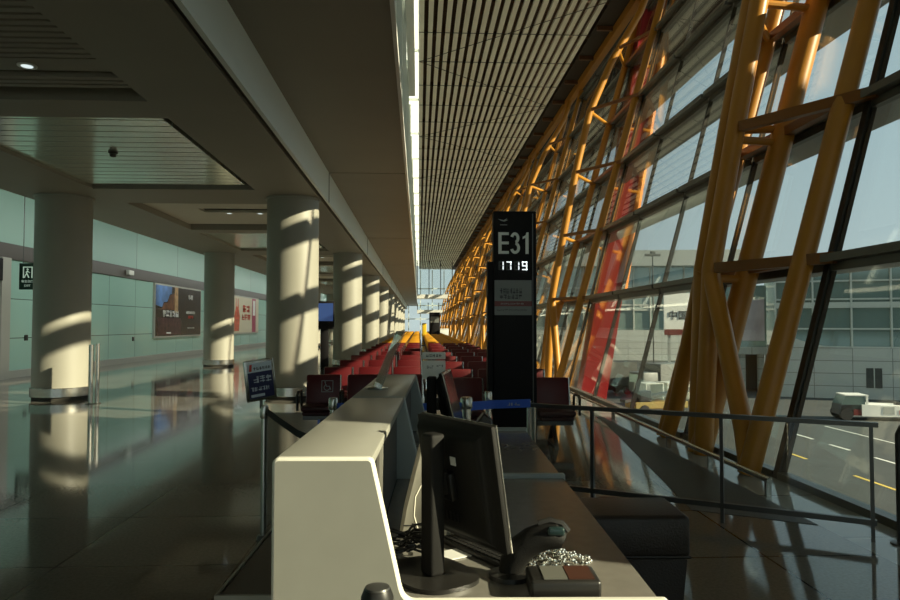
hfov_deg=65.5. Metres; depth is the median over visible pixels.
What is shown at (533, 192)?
window
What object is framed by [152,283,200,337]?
poster
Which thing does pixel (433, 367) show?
sign
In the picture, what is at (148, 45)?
beam
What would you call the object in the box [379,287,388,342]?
round column
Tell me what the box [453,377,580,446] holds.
bench
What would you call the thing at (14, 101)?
beam
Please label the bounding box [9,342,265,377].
baseboard
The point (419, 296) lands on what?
bridge
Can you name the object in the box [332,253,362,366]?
round column
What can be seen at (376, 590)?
post
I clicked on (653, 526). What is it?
cushion
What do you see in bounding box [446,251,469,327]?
truss
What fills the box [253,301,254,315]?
print
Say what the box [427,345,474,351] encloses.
bench
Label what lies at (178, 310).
print
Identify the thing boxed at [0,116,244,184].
ceiling
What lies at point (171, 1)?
trim
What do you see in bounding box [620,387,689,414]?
loader
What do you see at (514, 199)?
window
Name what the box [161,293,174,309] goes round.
picture
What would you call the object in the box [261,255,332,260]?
ceiling
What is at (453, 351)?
bench
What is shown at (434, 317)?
pylon
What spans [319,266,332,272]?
ceiling
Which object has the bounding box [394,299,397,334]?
round column
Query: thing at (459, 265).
truss
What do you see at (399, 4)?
wall
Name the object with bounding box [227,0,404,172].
ceiling
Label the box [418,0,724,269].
ceiling
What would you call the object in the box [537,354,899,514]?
tarmac
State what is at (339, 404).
belt
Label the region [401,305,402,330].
round column
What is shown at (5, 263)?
door
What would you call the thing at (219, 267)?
round column
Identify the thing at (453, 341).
bench
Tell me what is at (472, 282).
window
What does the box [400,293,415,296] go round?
ceiling
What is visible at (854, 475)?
road marking
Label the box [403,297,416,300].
ceiling
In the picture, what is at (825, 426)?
road marking
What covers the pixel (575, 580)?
reader
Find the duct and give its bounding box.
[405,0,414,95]
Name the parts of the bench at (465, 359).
backrest, backrest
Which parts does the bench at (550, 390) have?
backrest, seat, frame, backrest, seat, frame, armrest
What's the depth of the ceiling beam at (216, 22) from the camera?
9.33 m
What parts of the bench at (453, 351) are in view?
backrest, backrest, backrest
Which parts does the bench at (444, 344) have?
backrest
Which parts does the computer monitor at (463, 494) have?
plate, mount plate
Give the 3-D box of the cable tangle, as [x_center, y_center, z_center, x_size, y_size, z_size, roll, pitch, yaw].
[-0.141,0.836,2.641,0.277,0.230,0.194,1,-3,-36]
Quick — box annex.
[725,285,766,390]
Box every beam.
[0,70,166,117]
[25,0,405,308]
[93,182,266,203]
[174,0,406,308]
[191,224,266,232]
[241,247,332,255]
[319,261,332,265]
[319,273,332,275]
[319,279,332,281]
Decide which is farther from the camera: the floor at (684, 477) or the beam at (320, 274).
the beam at (320, 274)
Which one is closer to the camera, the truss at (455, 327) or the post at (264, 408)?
the post at (264, 408)
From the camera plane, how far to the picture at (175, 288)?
35.41 m
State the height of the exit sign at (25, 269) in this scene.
3.160 m
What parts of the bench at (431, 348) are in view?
backrest, backrest, backrest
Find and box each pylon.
[429,312,439,334]
[486,211,536,443]
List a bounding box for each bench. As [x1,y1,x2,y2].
[296,374,426,421]
[324,367,425,402]
[340,360,423,383]
[351,355,420,367]
[359,351,422,360]
[366,348,421,359]
[371,346,421,355]
[375,344,421,351]
[379,343,421,349]
[382,341,421,347]
[424,337,452,342]
[425,339,459,345]
[425,340,462,350]
[426,338,456,340]
[426,342,465,351]
[427,343,470,351]
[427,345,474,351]
[428,347,480,359]
[429,349,485,359]
[435,356,482,368]
[445,352,485,360]
[445,361,486,377]
[445,369,544,400]
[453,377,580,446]
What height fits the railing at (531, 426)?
0.900 m
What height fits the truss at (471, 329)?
11.309 m
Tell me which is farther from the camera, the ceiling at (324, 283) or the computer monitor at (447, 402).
the ceiling at (324, 283)
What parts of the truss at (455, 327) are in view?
diagonal leg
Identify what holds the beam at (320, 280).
attached to the ceiling at (205, 209)
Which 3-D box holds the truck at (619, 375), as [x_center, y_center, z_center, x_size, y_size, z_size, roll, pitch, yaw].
[14.693,7.233,65.234,5.020,2.990,2.200,1,-2,-20]
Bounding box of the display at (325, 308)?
[318,301,334,367]
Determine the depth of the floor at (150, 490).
6.42 m
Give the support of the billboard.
on the tarmac
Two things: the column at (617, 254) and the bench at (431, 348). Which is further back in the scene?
the bench at (431, 348)
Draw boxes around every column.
[29,193,94,400]
[202,252,235,366]
[266,195,320,399]
[318,287,320,346]
[326,294,332,342]
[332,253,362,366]
[362,275,379,350]
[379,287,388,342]
[388,294,394,338]
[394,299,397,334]
[398,303,400,330]
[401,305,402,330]
[403,307,404,331]
[577,0,673,398]
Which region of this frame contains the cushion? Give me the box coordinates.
[579,497,689,555]
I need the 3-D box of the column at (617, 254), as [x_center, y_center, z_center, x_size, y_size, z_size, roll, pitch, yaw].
[4.764,-0.877,20.431,3.596,16.015,0.690,0,-2,-3]
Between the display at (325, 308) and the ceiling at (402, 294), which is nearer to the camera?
the display at (325, 308)
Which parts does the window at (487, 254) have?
frame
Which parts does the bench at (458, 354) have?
backrest, backrest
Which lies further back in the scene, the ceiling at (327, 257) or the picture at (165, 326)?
the picture at (165, 326)
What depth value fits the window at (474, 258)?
78.97 m
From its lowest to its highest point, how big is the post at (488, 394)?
1.000 m
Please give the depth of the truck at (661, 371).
61.19 m
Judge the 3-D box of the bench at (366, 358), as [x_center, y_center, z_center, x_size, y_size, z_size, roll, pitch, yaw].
[-1.547,1.766,16.778,1.838,0.872,0.624,0,-2,-3]
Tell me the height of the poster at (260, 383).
0.286 m
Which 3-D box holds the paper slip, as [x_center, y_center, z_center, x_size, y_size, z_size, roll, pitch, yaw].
[0.008,0.957,2.632,0.120,0.004,0.100,1,-2,-31]
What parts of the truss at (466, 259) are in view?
diagonal leg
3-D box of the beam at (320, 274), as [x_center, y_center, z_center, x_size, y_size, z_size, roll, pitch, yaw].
[-6.789,-1.699,39.183,3.300,0.600,1.880,0,-2,-3]
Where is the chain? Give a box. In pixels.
[528,548,592,565]
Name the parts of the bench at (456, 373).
backrest, backrest, backrest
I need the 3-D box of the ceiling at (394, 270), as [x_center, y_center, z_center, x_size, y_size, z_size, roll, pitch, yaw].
[-3.227,-1.896,45.999,1.740,0.120,11.930,0,-2,-3]
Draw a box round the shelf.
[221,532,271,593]
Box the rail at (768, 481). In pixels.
[570,391,772,497]
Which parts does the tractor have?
cab glass, cab frame, red panel, panel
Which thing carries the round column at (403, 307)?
on the floor at (150, 490)
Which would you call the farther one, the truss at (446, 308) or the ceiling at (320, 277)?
the truss at (446, 308)
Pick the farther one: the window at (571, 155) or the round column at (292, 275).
the window at (571, 155)
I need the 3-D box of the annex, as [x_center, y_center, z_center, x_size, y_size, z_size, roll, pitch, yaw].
[28.325,3.758,68.644,4.400,10.200,3.200,0,-2,9]
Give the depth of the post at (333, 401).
5.95 m
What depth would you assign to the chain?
2.51 m
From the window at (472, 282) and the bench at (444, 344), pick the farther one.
the window at (472, 282)
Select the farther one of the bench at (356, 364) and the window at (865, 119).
the bench at (356, 364)
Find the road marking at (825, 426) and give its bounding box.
[825,426,894,443]
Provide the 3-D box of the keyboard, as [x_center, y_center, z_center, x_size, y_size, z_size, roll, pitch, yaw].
[0.133,0.947,2.663,0.140,0.026,0.400,1,-3,-36]
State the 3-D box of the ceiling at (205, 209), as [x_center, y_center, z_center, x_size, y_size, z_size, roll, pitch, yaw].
[-7.460,-1.908,54.326,3.300,0.900,141.000,0,-2,-3]
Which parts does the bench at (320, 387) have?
armrest, seat, backrest, frame, armrest, backrest, backrest, armrest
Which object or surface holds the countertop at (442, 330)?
on the floor at (150, 490)
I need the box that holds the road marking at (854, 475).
[854,475,895,489]
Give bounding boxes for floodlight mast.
[645,251,660,362]
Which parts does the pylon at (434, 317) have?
notice panel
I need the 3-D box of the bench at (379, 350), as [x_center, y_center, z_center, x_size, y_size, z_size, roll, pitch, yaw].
[-1.760,1.937,21.570,1.838,0.872,0.624,0,-2,-3]
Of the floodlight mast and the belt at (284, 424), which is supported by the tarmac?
the floodlight mast
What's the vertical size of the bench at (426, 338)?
0.872 m
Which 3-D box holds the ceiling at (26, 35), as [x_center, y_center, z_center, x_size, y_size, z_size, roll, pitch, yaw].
[-5.337,-2.654,6.236,3.280,0.090,4.135,0,-2,-3]
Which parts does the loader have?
driver seat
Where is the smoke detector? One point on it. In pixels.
(111, 153)
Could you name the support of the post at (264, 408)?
on the floor at (150, 490)
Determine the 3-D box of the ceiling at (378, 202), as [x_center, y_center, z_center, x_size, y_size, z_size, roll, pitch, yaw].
[-2.164,-2.753,22.038,1.740,0.120,11.930,0,-2,-3]
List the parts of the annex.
panel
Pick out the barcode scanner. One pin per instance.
(550, 533)
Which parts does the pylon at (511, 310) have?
notice panel, clock panel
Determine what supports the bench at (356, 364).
on the floor at (150, 490)
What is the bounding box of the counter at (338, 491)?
[214,374,666,599]
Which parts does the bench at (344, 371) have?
backrest, seat, backrest, backrest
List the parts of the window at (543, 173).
frame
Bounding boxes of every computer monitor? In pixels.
[397,412,512,594]
[427,368,462,418]
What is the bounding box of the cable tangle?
[389,484,420,553]
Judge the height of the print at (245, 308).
1.050 m
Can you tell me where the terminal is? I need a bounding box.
[536,249,740,360]
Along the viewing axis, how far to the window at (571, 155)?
31.52 m
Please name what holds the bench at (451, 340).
on the floor at (150, 490)
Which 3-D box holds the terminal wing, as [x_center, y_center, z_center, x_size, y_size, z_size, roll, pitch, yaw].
[50.376,2.528,62.234,40.800,12.200,14.300,-1,-2,20]
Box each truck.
[579,361,636,393]
[629,362,674,393]
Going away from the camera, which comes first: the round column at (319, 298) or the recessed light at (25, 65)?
the recessed light at (25, 65)
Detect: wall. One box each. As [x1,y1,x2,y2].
[0,189,326,370]
[395,0,416,291]
[407,270,446,333]
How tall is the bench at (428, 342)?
0.872 m
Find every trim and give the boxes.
[170,0,405,307]
[389,0,416,297]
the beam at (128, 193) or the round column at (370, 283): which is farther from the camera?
the round column at (370, 283)
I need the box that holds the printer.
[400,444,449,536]
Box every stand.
[422,323,425,345]
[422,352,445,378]
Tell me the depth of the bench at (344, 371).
12.19 m
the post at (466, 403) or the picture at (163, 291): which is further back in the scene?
the picture at (163, 291)
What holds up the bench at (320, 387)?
on the floor at (150, 490)
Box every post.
[86,344,100,403]
[256,404,268,540]
[329,397,337,413]
[361,582,393,599]
[460,396,472,419]
[485,391,491,417]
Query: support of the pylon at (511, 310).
on the floor at (150, 490)
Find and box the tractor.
[830,392,899,420]
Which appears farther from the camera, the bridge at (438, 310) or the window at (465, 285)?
the bridge at (438, 310)
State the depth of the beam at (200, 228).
20.68 m
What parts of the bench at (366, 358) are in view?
backrest, backrest, backrest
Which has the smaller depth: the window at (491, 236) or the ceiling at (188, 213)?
the ceiling at (188, 213)
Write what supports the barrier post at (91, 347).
on the floor at (150, 490)
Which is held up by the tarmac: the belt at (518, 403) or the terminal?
the terminal
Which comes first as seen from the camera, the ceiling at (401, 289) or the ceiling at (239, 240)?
the ceiling at (239, 240)
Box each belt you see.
[267,409,306,437]
[338,402,461,409]
[471,399,529,410]
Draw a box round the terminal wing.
[764,267,899,400]
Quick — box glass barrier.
[890,425,899,546]
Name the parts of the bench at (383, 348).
backrest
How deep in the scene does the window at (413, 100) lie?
38.08 m
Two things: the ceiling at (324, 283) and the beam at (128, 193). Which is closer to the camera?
the beam at (128, 193)
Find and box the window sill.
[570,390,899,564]
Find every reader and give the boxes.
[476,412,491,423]
[525,565,600,596]
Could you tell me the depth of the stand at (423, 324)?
54.85 m
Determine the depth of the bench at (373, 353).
19.39 m
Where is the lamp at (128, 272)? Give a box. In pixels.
[126,270,133,274]
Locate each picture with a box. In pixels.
[156,284,171,306]
[157,318,180,334]
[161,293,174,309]
[174,287,177,312]
[234,298,239,330]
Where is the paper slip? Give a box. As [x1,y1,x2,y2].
[444,548,471,559]
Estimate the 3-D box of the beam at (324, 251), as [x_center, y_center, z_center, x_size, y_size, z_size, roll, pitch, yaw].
[-6.258,-2.128,27.203,3.300,0.600,1.880,0,-2,-3]
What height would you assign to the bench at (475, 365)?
0.872 m
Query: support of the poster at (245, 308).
attached to the wall at (126, 264)
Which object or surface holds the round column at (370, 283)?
on the floor at (150, 490)
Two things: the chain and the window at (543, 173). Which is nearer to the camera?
the chain
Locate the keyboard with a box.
[444,534,501,566]
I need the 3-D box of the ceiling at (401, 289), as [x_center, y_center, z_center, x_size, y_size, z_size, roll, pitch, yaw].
[-4.291,-1.038,69.960,1.740,0.120,11.930,0,-2,-3]
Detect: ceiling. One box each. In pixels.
[0,0,130,87]
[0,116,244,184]
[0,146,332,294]
[143,203,266,223]
[205,209,266,209]
[205,233,323,248]
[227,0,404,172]
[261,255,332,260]
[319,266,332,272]
[319,276,332,278]
[319,282,332,284]
[329,172,410,237]
[368,238,412,263]
[383,264,414,277]
[391,278,414,286]
[397,287,415,292]
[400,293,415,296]
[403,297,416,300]
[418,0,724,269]
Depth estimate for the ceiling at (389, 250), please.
32.26 m
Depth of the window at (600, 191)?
21.28 m
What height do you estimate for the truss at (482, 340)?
11.309 m
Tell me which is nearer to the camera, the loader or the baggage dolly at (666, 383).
the loader
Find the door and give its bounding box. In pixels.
[0,257,11,379]
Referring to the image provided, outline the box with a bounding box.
[579,497,691,599]
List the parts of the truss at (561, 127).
cross rail, cross rail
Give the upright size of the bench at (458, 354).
0.872 m
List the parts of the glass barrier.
handrail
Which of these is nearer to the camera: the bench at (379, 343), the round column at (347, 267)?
the round column at (347, 267)
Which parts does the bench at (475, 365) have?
backrest, backrest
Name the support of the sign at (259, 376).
attached to the post at (264, 408)
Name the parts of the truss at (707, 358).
diagonal leg, diagonal leg, cross rail, cross rail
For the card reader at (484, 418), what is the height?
0.212 m
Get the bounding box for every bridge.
[417,261,452,298]
[417,303,444,313]
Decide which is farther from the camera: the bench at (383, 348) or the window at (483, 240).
the window at (483, 240)
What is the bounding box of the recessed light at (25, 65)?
[16,62,37,69]
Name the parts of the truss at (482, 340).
diagonal leg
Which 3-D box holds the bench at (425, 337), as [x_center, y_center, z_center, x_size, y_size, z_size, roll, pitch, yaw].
[-0.658,2.687,42.526,1.838,0.872,0.624,0,-2,-3]
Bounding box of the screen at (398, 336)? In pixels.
[365,331,404,389]
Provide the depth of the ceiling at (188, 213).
18.39 m
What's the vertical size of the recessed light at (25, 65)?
0.014 m
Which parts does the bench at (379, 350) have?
backrest, backrest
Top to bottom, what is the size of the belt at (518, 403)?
0.090 m
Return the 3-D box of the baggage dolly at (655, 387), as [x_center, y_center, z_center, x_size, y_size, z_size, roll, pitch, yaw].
[15.543,7.413,54.749,1.600,1.900,1.600,1,-2,-20]
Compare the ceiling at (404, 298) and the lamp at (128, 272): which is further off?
the ceiling at (404, 298)
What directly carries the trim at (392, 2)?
attached to the ceiling
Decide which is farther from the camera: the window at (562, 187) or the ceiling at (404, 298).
the ceiling at (404, 298)
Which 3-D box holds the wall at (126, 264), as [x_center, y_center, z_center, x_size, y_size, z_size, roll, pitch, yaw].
[-14.843,0.579,53.909,0.520,5.900,141.000,0,-2,-3]
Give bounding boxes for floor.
[0,334,899,599]
[594,413,816,524]
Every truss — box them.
[440,270,456,327]
[441,265,459,327]
[443,259,464,327]
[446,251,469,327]
[449,241,476,335]
[453,229,485,337]
[459,217,491,340]
[466,189,513,344]
[479,152,539,348]
[522,90,583,262]
[539,0,665,376]
[656,0,881,476]
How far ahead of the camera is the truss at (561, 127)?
29.76 m
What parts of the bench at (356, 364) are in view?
backrest, backrest, backrest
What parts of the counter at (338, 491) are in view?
panel, panel, panel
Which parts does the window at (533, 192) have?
frame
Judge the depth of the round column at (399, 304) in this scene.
87.03 m
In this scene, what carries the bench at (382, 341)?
on the floor at (150, 490)
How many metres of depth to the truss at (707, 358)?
8.66 m
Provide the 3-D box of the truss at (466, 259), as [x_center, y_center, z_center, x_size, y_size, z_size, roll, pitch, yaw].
[1.481,-1.111,81.582,3.341,11.309,3.022,0,-2,-3]
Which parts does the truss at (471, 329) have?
diagonal leg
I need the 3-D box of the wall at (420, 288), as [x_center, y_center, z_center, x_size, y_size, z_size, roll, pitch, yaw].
[-8.386,0.214,124.798,19.100,11.700,0.150,0,-2,-3]
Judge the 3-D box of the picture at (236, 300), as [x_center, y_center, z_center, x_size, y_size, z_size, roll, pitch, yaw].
[-14.400,0.995,47.353,0.010,2.200,1.400,0,-2,-3]
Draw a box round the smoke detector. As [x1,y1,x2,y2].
[108,151,117,156]
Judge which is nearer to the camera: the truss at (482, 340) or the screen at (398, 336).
the screen at (398, 336)
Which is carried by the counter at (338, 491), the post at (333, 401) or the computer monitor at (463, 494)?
the computer monitor at (463, 494)
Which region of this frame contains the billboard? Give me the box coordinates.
[663,293,689,361]
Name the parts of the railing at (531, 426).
post, post, post, handrail, post, rail, post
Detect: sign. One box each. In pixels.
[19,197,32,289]
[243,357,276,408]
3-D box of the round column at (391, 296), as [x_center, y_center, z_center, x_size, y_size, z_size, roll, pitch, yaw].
[-5.618,1.673,63.444,1.200,4.395,1.200,0,-2,-3]
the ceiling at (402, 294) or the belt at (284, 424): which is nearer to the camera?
the belt at (284, 424)
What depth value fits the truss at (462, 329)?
60.76 m
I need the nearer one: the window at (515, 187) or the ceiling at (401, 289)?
the window at (515, 187)
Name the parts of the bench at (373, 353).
backrest, backrest, backrest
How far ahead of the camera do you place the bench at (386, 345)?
26.58 m
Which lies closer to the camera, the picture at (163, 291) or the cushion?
the cushion
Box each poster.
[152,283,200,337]
[234,295,258,333]
[247,370,274,399]
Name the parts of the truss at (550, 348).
diagonal leg, diagonal leg, cross rail, cross rail, cross rail, cross rail, cross rail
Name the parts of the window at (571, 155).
frame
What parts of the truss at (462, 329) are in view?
diagonal leg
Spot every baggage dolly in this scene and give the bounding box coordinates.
[634,382,663,399]
[655,381,669,398]
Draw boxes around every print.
[163,295,194,333]
[242,305,249,319]
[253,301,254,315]
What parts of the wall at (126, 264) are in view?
panel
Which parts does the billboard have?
post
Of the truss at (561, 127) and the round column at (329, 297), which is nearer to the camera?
the truss at (561, 127)
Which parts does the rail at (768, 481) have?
post, post, post, post, post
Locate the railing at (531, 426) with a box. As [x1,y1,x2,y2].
[527,400,877,542]
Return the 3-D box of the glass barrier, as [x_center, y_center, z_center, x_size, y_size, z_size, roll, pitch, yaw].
[3.460,1.310,4.380,0.140,0.895,1.670,0,-2,-13]
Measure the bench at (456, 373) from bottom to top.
0.872 m
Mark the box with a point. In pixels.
(653, 535)
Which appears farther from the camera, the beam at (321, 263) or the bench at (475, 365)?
the beam at (321, 263)
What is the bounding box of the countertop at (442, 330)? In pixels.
[440,328,448,335]
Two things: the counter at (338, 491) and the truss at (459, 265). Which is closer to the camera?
the counter at (338, 491)
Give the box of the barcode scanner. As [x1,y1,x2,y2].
[488,517,570,584]
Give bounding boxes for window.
[409,0,418,265]
[451,285,465,336]
[452,258,474,336]
[456,240,483,337]
[457,231,487,338]
[463,236,491,341]
[464,233,491,341]
[466,208,503,341]
[472,187,515,344]
[474,184,517,346]
[476,180,524,346]
[485,161,533,337]
[527,138,549,210]
[528,134,556,239]
[536,33,623,366]
[536,61,605,316]
[536,85,588,280]
[536,107,574,272]
[552,38,630,372]
[568,0,685,385]
[570,0,714,398]
[592,0,740,413]
[628,0,827,437]
[683,0,899,478]
[777,70,899,530]
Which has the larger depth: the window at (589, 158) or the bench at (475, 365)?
the window at (589, 158)
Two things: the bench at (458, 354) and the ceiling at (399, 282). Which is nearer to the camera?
the bench at (458, 354)
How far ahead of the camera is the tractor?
46.95 m
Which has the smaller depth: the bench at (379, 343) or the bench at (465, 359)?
the bench at (465, 359)
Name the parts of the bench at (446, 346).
backrest, backrest, backrest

